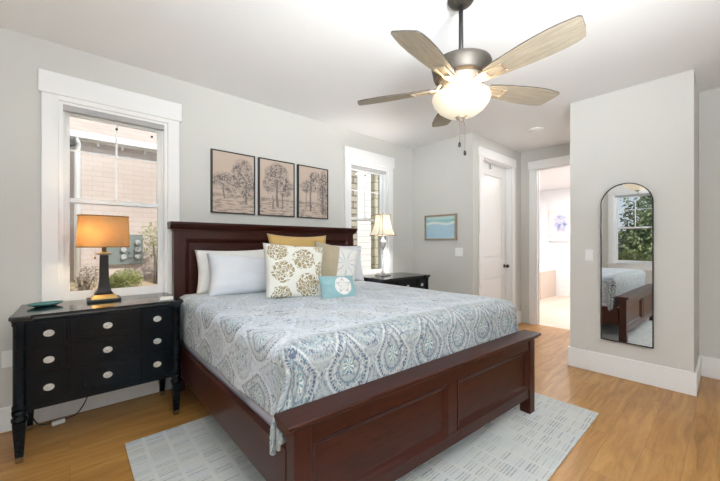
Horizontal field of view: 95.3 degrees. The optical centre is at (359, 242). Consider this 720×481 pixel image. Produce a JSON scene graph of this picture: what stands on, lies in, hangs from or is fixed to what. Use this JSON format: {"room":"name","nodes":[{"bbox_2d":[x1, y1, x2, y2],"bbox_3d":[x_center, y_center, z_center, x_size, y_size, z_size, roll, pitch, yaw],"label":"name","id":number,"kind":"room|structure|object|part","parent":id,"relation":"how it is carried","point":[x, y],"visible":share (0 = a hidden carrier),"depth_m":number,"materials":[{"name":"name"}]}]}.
{"room":"bedroom","nodes":[
{"label":"bedroom","id":0,"kind":"room"},
{"bbox_2d":[0,27,411,407],"bbox_3d":[-1.149,-0.090,3.483,5.295,2.740,0.200,0,0,-41],"label":"wall","id":1,"kind":"structure","parent":0,"point":[213,119],"depth_m":2.94,"materials":[{"name":"paint"}]},
{"bbox_2d":[2,350,11,367],"bbox_3d":[-2.396,0.790,2.240,0.070,0.114,0.010,0,0,-41],"label":"wall outlet","id":2,"kind":"object","parent":1,"relation":"attached to","point":[6,355],"visible":0.62,"depth_m":2.23,"materials":[{"name":"white plastic"}]},
{"bbox_2d":[6,353,11,363],"bbox_3d":[-2.394,0.790,2.238,0.032,0.072,0.006,0,0,-41],"label":"receptacle","id":3,"kind":"object","parent":2,"relation":"attached to","point":[8,355],"depth_m":2.24,"materials":[{"name":"white plastic"}]},
{"bbox_2d":[0,377,186,432],"bbox_3d":[-1.047,1.198,3.428,4.975,0.165,0.018,0,0,-41],"label":"baseboard","id":4,"kind":"structure","parent":1,"relation":"attached to","point":[56,411],"depth_m":2.50,"materials":[{"name":"white paint"}]},
{"bbox_2d":[38,68,181,301],"bbox_3d":[-1.992,-0.338,2.689,0.924,1.795,0.192,0,0,-41],"label":"window","id":5,"kind":"structure","parent":1,"relation":"in","point":[63,97],"depth_m":2.52,"materials":[{"name":"white paint"}]},
{"bbox_3d":[-2.003,-0.305,2.701,0.700,1.490,0.160,0,0,-41],"label":"frame","id":6,"kind":"part","parent":5,"relation":"part of","materials":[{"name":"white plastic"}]},
{"bbox_3d":[-2.022,-0.663,2.724,0.652,0.713,0.028,0,0,-41],"label":"sash","id":7,"kind":"part","parent":5,"relation":"part of","materials":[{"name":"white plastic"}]},
{"bbox_2d":[63,105,163,130],"bbox_3d":[-1.970,-1.016,2.664,0.692,0.056,0.038,0,0,-41],"label":"roller shade","id":8,"kind":"object","parent":5,"relation":"attached to","point":[77,109],"depth_m":2.63,"materials":[{"name":"white fabric"}]},
{"bbox_3d":[-2.000,0.040,2.698,0.652,0.765,0.028,0,0,-41],"label":"sash","id":9,"kind":"part","parent":5,"relation":"part of","materials":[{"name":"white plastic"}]},
{"bbox_2d":[210,148,254,214],"bbox_3d":[-1.248,-0.589,3.238,0.427,0.602,0.034,0,0,-41],"label":"framed print","id":10,"kind":"object","parent":1,"relation":"attached to","point":[232,175],"visible":1,"depth_m":3.21,"materials":[{"name":"beige paper"}]},
{"bbox_2d":[258,157,294,216],"bbox_3d":[-0.899,-0.589,3.546,0.419,0.602,0.034,0,0,-41],"label":"framed print","id":11,"kind":"object","parent":1,"relation":"attached to","point":[276,179],"visible":1,"depth_m":3.53,"materials":[{"name":"beige paper"}]},
{"bbox_2d":[297,164,327,218],"bbox_3d":[-0.552,-0.589,3.853,0.417,0.602,0.034,0,0,-41],"label":"framed print","id":12,"kind":"object","parent":1,"relation":"attached to","point":[312,182],"visible":1,"depth_m":3.84,"materials":[{"name":"beige paper"}]},
{"bbox_2d":[344,146,394,274],"bbox_3d":[0.094,-0.338,4.535,0.934,1.795,0.192,0,0,-41],"label":"window","id":13,"kind":"structure","parent":1,"relation":"in","point":[358,160],"depth_m":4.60,"materials":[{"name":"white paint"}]},
{"bbox_3d":[0.063,-0.663,4.569,0.662,0.713,0.028,0,0,-41],"label":"sash","id":14,"kind":"part","parent":13,"relation":"part of","materials":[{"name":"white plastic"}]},
{"bbox_3d":[0.086,0.040,4.544,0.662,0.765,0.028,0,0,-41],"label":"sash","id":15,"kind":"part","parent":13,"relation":"part of","materials":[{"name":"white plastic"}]},
{"bbox_2d":[351,164,385,174],"bbox_3d":[0.116,-1.016,4.510,0.702,0.056,0.038,0,0,-41],"label":"roller shade","id":16,"kind":"object","parent":13,"relation":"attached to","point":[369,167],"depth_m":4.50,"materials":[{"name":"grey fabric"}]},
{"bbox_3d":[0.083,-0.305,4.547,0.710,1.490,0.160,0,0,-41],"label":"frame","id":17,"kind":"part","parent":13,"relation":"part of","materials":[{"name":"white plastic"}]},
{"bbox_2d":[0,0,719,152],"bbox_3d":[1.863,-1.540,1.128,6.885,0.160,8.420,0,0,-41],"label":"ceiling","id":18,"kind":"structure","parent":0,"point":[312,59],"depth_m":2.46,"materials":[{"name":"paint"}]},
{"bbox_2d":[358,0,585,155],"bbox_3d":[0.589,-0.992,1.922,1.270,0.937,1.279,0,0,-41],"label":"ceiling fan","id":19,"kind":"object","parent":18,"relation":"hanging from","point":[459,75],"visible":1,"depth_m":1.81,"materials":[{"name":"brown wood"}]},
{"bbox_3d":[0.206,-0.935,2.113,0.492,0.007,0.158,0,13,21],"label":"blade","id":20,"kind":"part","parent":19,"relation":"part of","materials":[{"name":"beige wood"}]},
{"bbox_3d":[0.336,-0.935,1.629,0.158,0.007,0.492,17,10,38],"label":"blade","id":21,"kind":"part","parent":19,"relation":"part of","materials":[{"name":"beige wood"}]},
{"bbox_3d":[0.626,-0.935,2.385,0.158,0.007,0.492,-13,-1,3],"label":"blade","id":22,"kind":"part","parent":19,"relation":"part of","materials":[{"name":"brown wood"}]},
{"bbox_3d":[0.604,-0.818,1.960,0.336,0.133,0.336,0,0,-41],"label":"lamp shade","id":23,"kind":"part","parent":19,"relation":"part of","materials":[{"name":"beige glass"}]},
{"bbox_3d":[1.015,-0.935,2.070,0.492,0.007,0.158,0,-13,-15],"label":"blade","id":24,"kind":"part","parent":19,"relation":"part of","materials":[{"name":"beige wood"}]},
{"bbox_3d":[0.836,-0.935,1.603,0.158,0.007,0.492,15,-8,-32],"label":"blade","id":25,"kind":"part","parent":19,"relation":"part of","materials":[{"name":"beige wood"}]},
{"bbox_2d":[528,127,543,132],"bbox_3d":[2.255,-1.448,4.212,0.180,0.024,0.180,0,0,-41],"label":"recessed light","id":26,"kind":"object","parent":18,"relation":"in","point":[535,129],"visible":1,"depth_m":4.18,"materials":[{"name":"white plastic"}]},
{"bbox_2d":[0,295,719,480],"bbox_3d":[2.203,1.355,3.418,10.230,0.150,5.800,0,0,-41],"label":"floor","id":27,"kind":"structure","parent":0,"point":[640,431],"depth_m":2.25,"materials":[{"name":"brown wood"}]},
{"bbox_2d":[52,418,64,425],"bbox_3d":[-2.132,1.266,2.320,0.028,0.028,0.070,0,0,36],"label":"power strip","id":28,"kind":"object","parent":27,"relation":"on","point":[56,422],"visible":1,"depth_m":2.31,"materials":[{"name":"white plastic"}]},
{"bbox_2d":[8,292,182,463],"bbox_3d":[-1.830,0.852,2.352,0.900,0.854,0.521,0,0,-41],"label":"dresser","id":29,"kind":"object","parent":27,"relation":"on","point":[66,351],"visible":1,"depth_m":2.12,"materials":[{"name":"black paint"}]},
{"bbox_3d":[-1.988,1.114,1.915,0.072,0.272,0.072,0,0,-41],"label":"leg","id":30,"kind":"part","parent":29,"relation":"part of","materials":[{"name":"black paint"}]},
{"bbox_3d":[-2.265,1.114,2.248,0.072,0.272,0.072,0,0,-41],"label":"leg","id":31,"kind":"part","parent":29,"relation":"part of","materials":[{"name":"black paint"}]},
{"bbox_2d":[26,300,62,306],"bbox_3d":[-2.116,0.412,2.207,0.114,0.024,0.184,0,0,37],"label":"dish","id":32,"kind":"object","parent":29,"relation":"on","point":[46,303],"visible":1,"depth_m":2.20,"materials":[{"name":"teal ceramic"}]},
{"bbox_3d":[-1.883,0.870,1.985,0.165,0.156,0.021,0,0,-41],"label":"drawer","id":33,"kind":"part","parent":29,"relation":"part of","materials":[{"name":"black paint"}]},
{"bbox_3d":[-1.873,0.870,1.975,0.050,0.040,0.013,0,0,-41],"label":"knob","id":34,"kind":"part","parent":29,"relation":"part of","materials":[{"name":"silver metal"}]},
{"bbox_3d":[-1.883,0.704,1.985,0.165,0.144,0.021,0,0,-41],"label":"drawer","id":35,"kind":"part","parent":29,"relation":"part of","materials":[{"name":"black paint"}]},
{"bbox_3d":[-1.883,0.544,1.985,0.165,0.144,0.021,0,0,-41],"label":"drawer","id":36,"kind":"part","parent":29,"relation":"part of","materials":[{"name":"black paint"}]},
{"bbox_3d":[-1.873,0.704,1.975,0.050,0.040,0.013,0,0,-41],"label":"knob","id":37,"kind":"part","parent":29,"relation":"part of","materials":[{"name":"silver metal"}]},
{"bbox_3d":[-1.873,0.544,1.975,0.050,0.040,0.013,0,0,-41],"label":"knob","id":38,"kind":"part","parent":29,"relation":"part of","materials":[{"name":"silver metal"}]},
{"bbox_2d":[30,397,87,424],"bbox_3d":[-2.122,1.134,2.341,0.339,0.289,0.076,0,0,-33],"label":"power cord","id":39,"kind":"object","parent":29,"relation":"hanging from","point":[86,397],"visible":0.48,"depth_m":2.38,"materials":[{"name":"black plastic"}]},
{"bbox_2d":[76,214,129,302],"bbox_3d":[-1.902,0.112,2.436,0.322,0.626,0.214,0,0,-41],"label":"table lamp","id":40,"kind":"object","parent":29,"relation":"on","point":[93,231],"visible":1,"depth_m":2.38,"materials":[{"name":"orange fabric"}]},
{"bbox_3d":[-1.902,-0.085,2.436,0.315,0.234,0.208,0,0,-41],"label":"lamp shade","id":41,"kind":"part","parent":40,"relation":"part of","materials":[{"name":"orange fabric"}]},
{"bbox_3d":[-1.902,-0.197,2.436,0.306,0.005,0.204,0,0,-41],"label":"shade trim","id":42,"kind":"part","parent":40,"relation":"part of","materials":[{"name":"orange fabric"}]},
{"bbox_3d":[-1.671,0.870,2.173,0.376,0.156,0.021,0,0,-41],"label":"drawer","id":43,"kind":"part","parent":29,"relation":"part of","materials":[{"name":"black paint"}]},
{"bbox_3d":[-1.671,0.704,2.173,0.376,0.144,0.021,0,0,-41],"label":"drawer","id":44,"kind":"part","parent":29,"relation":"part of","materials":[{"name":"black paint"}]},
{"bbox_3d":[-1.671,0.544,2.173,0.376,0.144,0.021,0,0,-41],"label":"drawer","id":45,"kind":"part","parent":29,"relation":"part of","materials":[{"name":"black paint"}]},
{"bbox_3d":[-1.662,0.870,2.162,0.050,0.040,0.013,0,0,-41],"label":"knob","id":46,"kind":"part","parent":29,"relation":"part of","materials":[{"name":"silver metal"}]},
{"bbox_3d":[-1.662,0.704,2.162,0.050,0.040,0.013,0,0,-41],"label":"knob","id":47,"kind":"part","parent":29,"relation":"part of","materials":[{"name":"silver metal"}]},
{"bbox_3d":[-1.662,0.544,2.162,0.050,0.040,0.013,0,0,-41],"label":"knob","id":48,"kind":"part","parent":29,"relation":"part of","materials":[{"name":"silver metal"}]},
{"bbox_3d":[-1.460,0.870,2.360,0.165,0.156,0.021,0,0,-41],"label":"drawer","id":49,"kind":"part","parent":29,"relation":"part of","materials":[{"name":"black paint"}]},
{"bbox_3d":[-1.460,0.704,2.360,0.165,0.144,0.021,0,0,-41],"label":"drawer","id":50,"kind":"part","parent":29,"relation":"part of","materials":[{"name":"black paint"}]},
{"bbox_3d":[-1.460,0.544,2.360,0.165,0.144,0.021,0,0,-41],"label":"drawer","id":51,"kind":"part","parent":29,"relation":"part of","materials":[{"name":"black paint"}]},
{"bbox_3d":[-1.450,0.870,2.349,0.050,0.040,0.013,0,0,-41],"label":"knob","id":52,"kind":"part","parent":29,"relation":"part of","materials":[{"name":"silver metal"}]},
{"bbox_3d":[-1.450,0.704,2.349,0.050,0.040,0.013,0,0,-41],"label":"knob","id":53,"kind":"part","parent":29,"relation":"part of","materials":[{"name":"silver metal"}]},
{"bbox_3d":[-1.450,0.544,2.349,0.050,0.040,0.013,0,0,-41],"label":"knob","id":54,"kind":"part","parent":29,"relation":"part of","materials":[{"name":"silver metal"}]},
{"bbox_3d":[-1.674,1.114,2.772,0.072,0.272,0.072,0,0,-41],"label":"leg","id":55,"kind":"part","parent":29,"relation":"part of","materials":[{"name":"black paint"}]},
{"bbox_2d":[160,296,172,299],"bbox_3d":[-1.476,0.420,2.506,0.085,0.008,0.130,0,0,-29],"label":"notepad","id":56,"kind":"object","parent":29,"relation":"on","point":[165,297],"visible":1,"depth_m":2.47,"materials":[{"name":"white paper"}]},
{"bbox_3d":[-1.377,1.114,2.455,0.072,0.272,0.072,0,0,-41],"label":"leg","id":57,"kind":"part","parent":29,"relation":"part of","materials":[{"name":"black paint"}]},
{"bbox_2d":[125,393,598,480],"bbox_3d":[0.147,1.273,2.260,2.695,0.012,1.890,0,0,-41],"label":"area rug","id":58,"kind":"object","parent":27,"relation":"on","point":[517,445],"visible":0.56,"depth_m":1.99,"materials":[{"name":"grey carpet"}]},
{"bbox_2d":[167,221,540,480],"bbox_3d":[-0.151,0.549,2.657,2.099,1.462,2.291,0,0,-41],"label":"bed","id":59,"kind":"object","parent":58,"relation":"on","point":[385,428],"visible":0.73,"depth_m":1.75,"materials":[{"name":"brown wood"}]},
{"bbox_3d":[-1.574,0.580,2.847,0.090,1.400,0.072,0,0,-41],"label":"headboard post","id":60,"kind":"part","parent":59,"relation":"part of","materials":[{"name":"brown wood"}]},
{"bbox_2d":[180,339,272,425],"bbox_3d":[-0.170,0.681,2.682,1.920,0.393,1.997,0,0,-41],"label":"mattress","id":61,"kind":"object","parent":59,"relation":"on","point":[267,418],"visible":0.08,"depth_m":1.83,"materials":[{"name":"white fabric"}]},
{"bbox_2d":[180,281,518,455],"bbox_3d":[-0.154,0.648,2.665,2.086,0.450,2.005,0,0,-41],"label":"bedspread","id":62,"kind":"object","parent":61,"relation":"on","point":[282,354],"visible":0.73,"depth_m":1.84,"materials":[{"name":"fabric"}]},
{"bbox_2d":[195,249,264,293],"bbox_3d":[-1.160,0.252,3.015,0.640,0.383,0.170,0,0,-36],"label":"sleeping pillow","id":63,"kind":"object","parent":62,"relation":"on","point":[202,260],"visible":0.27,"depth_m":2.85,"materials":[{"name":"white fabric"}]},
{"bbox_2d":[206,253,265,295],"bbox_3d":[-0.957,0.266,2.918,0.743,0.362,0.233,0,0,-27],"label":"sleeping pillow","id":64,"kind":"object","parent":62,"relation":"on","point":[229,275],"visible":0.57,"depth_m":2.79,"materials":[{"name":"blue fabric"}]},
{"bbox_2d":[263,243,322,298],"bbox_3d":[-0.523,0.231,2.699,0.518,0.468,0.234,0,0,-25],"label":"throw pillow","id":65,"kind":"object","parent":62,"relation":"on","point":[291,271],"visible":0.98,"depth_m":2.62,"materials":[{"name":"white fabric"}]},
{"bbox_2d":[267,234,325,246],"bbox_3d":[-0.623,0.176,3.423,0.687,0.545,0.200,0,0,-35],"label":"euro pillow","id":66,"kind":"object","parent":62,"relation":"on","point":[273,239],"visible":0.27,"depth_m":3.38,"materials":[{"name":"yellow fabric"}]},
{"bbox_2d":[315,241,357,281],"bbox_3d":[-0.256,0.221,3.275,0.527,0.486,0.231,0,0,-12],"label":"throw pillow","id":67,"kind":"object","parent":62,"relation":"on","point":[336,261],"visible":0.66,"depth_m":3.25,"materials":[{"name":"beige fabric"}]},
{"bbox_2d":[318,275,355,298],"bbox_3d":[-0.175,0.359,2.634,0.327,0.197,0.129,0,0,-34],"label":"lumbar pillow","id":68,"kind":"object","parent":62,"relation":"on","point":[331,286],"visible":0.91,"depth_m":2.59,"materials":[{"name":"teal fabric"}]},
{"bbox_2d":[333,245,363,280],"bbox_3d":[-0.206,0.232,3.802,0.555,0.450,0.209,0,0,-24],"label":"sleeping pillow","id":69,"kind":"object","parent":62,"relation":"on","point":[358,269],"visible":0.14,"depth_m":3.84,"materials":[{"name":"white fabric"}]},
{"bbox_3d":[-0.935,0.926,2.046,0.035,0.217,1.974,0,0,-41],"label":"rail","id":70,"kind":"part","parent":59,"relation":"part of","materials":[{"name":"brown wood"}]},
{"bbox_3d":[-0.850,-0.143,3.472,2.066,0.077,0.142,0,0,-41],"label":"crown rail","id":71,"kind":"part","parent":59,"relation":"part of","materials":[{"name":"brown wood"}]},
{"bbox_3d":[-0.858,0.370,3.481,1.822,0.980,0.060,0,0,-41],"label":"headboard","id":72,"kind":"part","parent":59,"relation":"part of","materials":[{"name":"brown wood"}]},
{"bbox_3d":[-0.848,0.323,3.470,1.822,0.715,0.040,0,0,-41],"label":"headboard panel","id":73,"kind":"part","parent":59,"relation":"part of","materials":[{"name":"brown wood"}]},
{"bbox_3d":[-0.242,0.986,1.296,0.075,0.561,0.077,0,0,-38],"label":"leg","id":74,"kind":"part","parent":59,"relation":"part of","materials":[{"name":"brown wood"}]},
{"bbox_3d":[-0.142,0.580,4.114,0.090,1.400,0.072,0,0,-41],"label":"headboard post","id":75,"kind":"part","parent":59,"relation":"part of","materials":[{"name":"brown wood"}]},
{"bbox_3d":[0.139,0.935,1.577,0.873,0.290,0.036,0,0,-38],"label":"footboard panel","id":76,"kind":"part","parent":59,"relation":"part of","materials":[{"name":"brown wood"}]},
{"bbox_3d":[0.511,0.697,1.883,2.061,0.042,0.132,0,0,-38],"label":"cap rail","id":77,"kind":"part","parent":59,"relation":"part of","materials":[{"name":"brown wood"}]},
{"bbox_3d":[0.510,0.927,1.884,1.835,0.445,0.055,0,0,-38],"label":"footboard","id":78,"kind":"part","parent":59,"relation":"part of","materials":[{"name":"brown wood"}]},
{"bbox_3d":[0.897,0.935,2.170,0.873,0.290,0.036,0,0,-38],"label":"footboard panel","id":79,"kind":"part","parent":59,"relation":"part of","materials":[{"name":"brown wood"}]},
{"bbox_3d":[1.261,0.986,2.474,0.075,0.561,0.077,0,0,-38],"label":"leg","id":80,"kind":"part","parent":59,"relation":"part of","materials":[{"name":"brown wood"}]},
{"bbox_2d":[363,272,429,288],"bbox_3d":[0.436,0.852,4.291,0.900,0.854,0.521,0,0,-41],"label":"dresser","id":81,"kind":"object","parent":27,"relation":"on","point":[414,280],"visible":0.23,"depth_m":4.16,"materials":[{"name":"black paint"}]},
{"bbox_2d":[370,212,395,275],"bbox_3d":[0.298,0.009,4.296,0.285,0.830,0.285,0,0,-32],"label":"table lamp","id":82,"kind":"object","parent":81,"relation":"on","point":[382,226],"visible":1,"depth_m":4.24,"materials":[{"name":"beige fabric"}]},
{"bbox_3d":[0.298,-0.235,4.296,0.276,0.271,0.276,0,0,-32],"label":"lamp shade","id":83,"kind":"part","parent":82,"relation":"part of","materials":[{"name":"beige fabric"}]},
{"bbox_3d":[0.298,0.238,4.296,0.060,0.317,0.060,0,0,-41],"label":"stem","id":84,"kind":"part","parent":82,"relation":"part of","materials":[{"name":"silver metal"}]},
{"bbox_3d":[0.595,0.544,4.111,0.376,0.144,0.021,0,0,-41],"label":"drawer","id":85,"kind":"part","parent":81,"relation":"part of","materials":[{"name":"black paint"}]},
{"bbox_3d":[0.807,0.544,4.298,0.165,0.144,0.021,0,0,-41],"label":"drawer","id":86,"kind":"part","parent":81,"relation":"part of","materials":[{"name":"black paint"}]},
{"bbox_2d":[540,267,555,299],"bbox_3d":[4.093,0.940,8.081,0.940,0.680,1.020,0,0,-41],"label":"bathtub","id":87,"kind":"object","parent":27,"relation":"on","point":[547,274],"visible":0.38,"depth_m":7.69,"materials":[{"name":"ceramic"}]},
{"bbox_2d":[412,132,477,295],"bbox_3d":[1.193,-0.090,4.741,0.120,2.740,1.020,0,0,-41],"label":"wall","id":88,"kind":"structure","parent":0,"point":[444,180],"depth_m":4.62,"materials":[{"name":"paint"}]},
{"bbox_2d":[424,213,456,239],"bbox_3d":[1.145,-0.221,4.682,0.027,0.365,0.535,0,0,-41],"label":"framed piece","id":89,"kind":"object","parent":88,"relation":"attached to","point":[436,227],"visible":1,"depth_m":4.66,"materials":[{"name":"blue paper"}]},
{"bbox_2d":[455,248,462,255],"bbox_3d":[1.347,0.123,4.469,0.010,0.114,0.116,0,0,-41],"label":"light switch","id":90,"kind":"object","parent":88,"relation":"attached to","point":[458,251],"visible":1,"depth_m":4.47,"materials":[{"name":"white plastic"}]},
{"bbox_2d":[478,135,520,311],"bbox_3d":[2.094,-0.090,4.937,1.490,2.740,0.120,0,0,-41],"label":"wall","id":91,"kind":"structure","parent":0,"point":[484,142],"depth_m":5.20,"materials":[{"name":"paint"}]},
{"bbox_2d":[478,146,515,304],"bbox_3d":[1.977,-0.007,4.813,1.120,2.575,0.150,0,0,-41],"label":"door","id":92,"kind":"structure","parent":91,"relation":"in","point":[497,178],"depth_m":4.93,"materials":[{"name":"white paint"}]},
{"bbox_2d":[517,310,521,323],"bbox_3d":[2.050,1.183,4.806,1.490,0.195,0.018,0,0,-41],"label":"baseboard","id":93,"kind":"structure","parent":91,"relation":"attached to","point":[519,313],"depth_m":5.23,"materials":[{"name":"white paint"}]},
{"bbox_2d":[521,143,569,322],"bbox_3d":[3.023,-0.090,4.921,0.120,2.740,1.135,0,0,-41],"label":"wall","id":94,"kind":"structure","parent":0,"point":[564,149],"depth_m":5.24,"materials":[{"name":"paint"}]},
{"bbox_2d":[528,155,569,324],"bbox_3d":[3.045,0.000,4.874,0.150,2.560,0.995,0,0,-41],"label":"trim","id":95,"kind":"structure","parent":94,"relation":"attached to","point":[534,167],"depth_m":5.14,"materials":[{"name":"white paint"}]},
{"bbox_2d":[540,188,569,295],"bbox_3d":[5.202,-0.020,7.673,0.100,2.600,3.400,0,0,-41],"label":"wall","id":96,"kind":"structure","parent":0,"point":[555,199],"depth_m":8.17,"materials":[{"name":"paint"}]},
{"bbox_2d":[548,210,569,236],"bbox_3d":[4.875,-0.470,7.944,0.030,0.640,0.560,0,0,-41],"label":"painting","id":97,"kind":"object","parent":96,"relation":"attached to","point":[558,221],"visible":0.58,"depth_m":7.96},
{"bbox_2d":[551,240,569,289],"bbox_3d":[5.466,0.520,7.272,0.035,1.180,2.250,0,0,-41],"label":"half wall","id":98,"kind":"structure","parent":96,"relation":"attached to","point":[560,251],"depth_m":7.94,"materials":[{"name":"paint"}]},
{"bbox_2d":[560,289,569,296],"bbox_3d":[5.540,1.195,7.204,0.015,0.170,2.050,0,0,-41],"label":"baseboard","id":99,"kind":"structure","parent":96,"relation":"attached to","point":[563,292],"depth_m":7.88,"materials":[{"name":"white paint"}]},
{"bbox_2d":[540,167,569,190],"bbox_3d":[3.949,-1.370,6.565,3.445,0.100,3.400,0,0,-41],"label":"ceiling","id":100,"kind":"structure","parent":0,"point":[559,178],"depth_m":6.82,"materials":[{"name":"paint"}]},
{"bbox_2d":[570,69,698,371],"bbox_3d":[3.124,-0.090,3.645,1.660,2.740,0.910,0,0,-41],"label":"wall","id":101,"kind":"structure","parent":0,"point":[646,134],"depth_m":2.97,"materials":[{"name":"paint"}]},
{"bbox_2d":[585,249,592,260],"bbox_3d":[2.310,0.123,3.305,0.010,0.114,0.070,0,0,-41],"label":"light switch","id":102,"kind":"object","parent":101,"relation":"attached to","point":[588,253],"visible":1,"depth_m":3.31,"materials":[{"name":"white plastic"}]},
{"bbox_2d":[601,183,653,348],"bbox_3d":[2.493,0.189,3.074,0.025,1.501,0.392,0,0,-39],"label":"arched mirror","id":103,"kind":"object","parent":101,"relation":"attached to","point":[627,209],"visible":1,"depth_m":3.06,"materials":[{"name":"black paint"}]},
{"bbox_2d":[568,346,700,395],"bbox_3d":[3.072,1.183,3.599,1.558,0.195,0.946,0,0,-41],"label":"baseboard","id":104,"kind":"structure","parent":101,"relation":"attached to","point":[682,381],"depth_m":3.01,"materials":[{"name":"white paint"}]},
{"bbox_2d":[699,88,719,358],"bbox_3d":[3.934,-0.090,2.549,0.130,2.740,1.805,0,0,-41],"label":"wall","id":105,"kind":"structure","parent":0,"point":[709,100],"depth_m":3.13,"materials":[{"name":"paint"}]},
{"bbox_2d":[701,356,719,379],"bbox_3d":[3.884,1.183,2.493,0.018,0.195,1.787,0,0,-41],"label":"baseboard","id":106,"kind":"structure","parent":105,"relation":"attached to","point":[710,366],"depth_m":3.11,"materials":[{"name":"white paint"}]},
{"label":"outside","id":107,"kind":"structure","parent":0,"visible":0},
{"bbox_2d":[70,278,156,290],"bbox_3d":[-3.313,1.075,3.745,60.000,0.510,70.000,0,0,-41],"label":"ground","id":108,"kind":"structure","parent":107,"point":[147,281],"depth_m":7.00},
{"bbox_2d":[70,263,98,290],"bbox_3d":[-4.719,0.681,5.589,0.472,0.692,0.434,0,0,-41],"label":"shrub","id":109,"kind":"object","parent":108,"relation":"on","point":[86,280],"visible":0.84,"depth_m":5.57,"materials":[{"name":"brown plant"}]},
{"bbox_3d":[-4.684,0.796,5.605,0.242,0.461,0.155,0,0,-41],"label":"stem","id":110,"kind":"part","parent":109,"relation":"part of","materials":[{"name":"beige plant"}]},
{"bbox_2d":[70,117,156,282],"bbox_3d":[-6.287,-1.730,8.464,6.200,5.620,3.630,0,0,-41],"label":"house","id":111,"kind":"structure","parent":108,"relation":"on","point":[92,176],"depth_m":7.18,"materials":[{"name":"beige brick"}]},
{"bbox_2d":[70,139,75,147],"bbox_3d":[-5.805,-1.992,6.592,0.150,0.150,0.130,0,-30,-41],"label":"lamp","id":112,"kind":"object","parent":111,"relation":"attached to","point":[72,142],"depth_m":6.58,"materials":[{"name":"metal"}]},
{"bbox_2d":[106,235,142,264],"bbox_3d":[-5.218,0.145,7.287,0.660,0.670,0.165,0,0,-41],"label":"panel","id":113,"kind":"object","parent":111,"relation":"attached to","point":[133,254],"visible":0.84,"depth_m":7.33,"materials":[{"name":"paint"}]},
{"bbox_2d":[109,268,143,287],"bbox_3d":[-4.449,0.734,6.217,0.616,0.528,0.545,0,0,-41],"label":"shrub","id":114,"kind":"object","parent":108,"relation":"on","point":[117,280],"visible":0.91,"depth_m":6.13,"materials":[{"name":"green plant"}]},
{"bbox_2d":[138,221,156,283],"bbox_3d":[-4.445,0.226,7.230,0.596,1.418,0.678,0,0,27],"label":"shrub","id":115,"kind":"object","parent":108,"relation":"on","point":[154,254],"visible":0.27,"depth_m":7.13,"materials":[{"name":"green plant"}]},
{"bbox_3d":[-4.437,0.456,7.219,0.229,0.957,0.185,0,0,-41],"label":"stem","id":116,"kind":"part","parent":115,"relation":"part of","materials":[{"name":"beige plant"}]}
]}

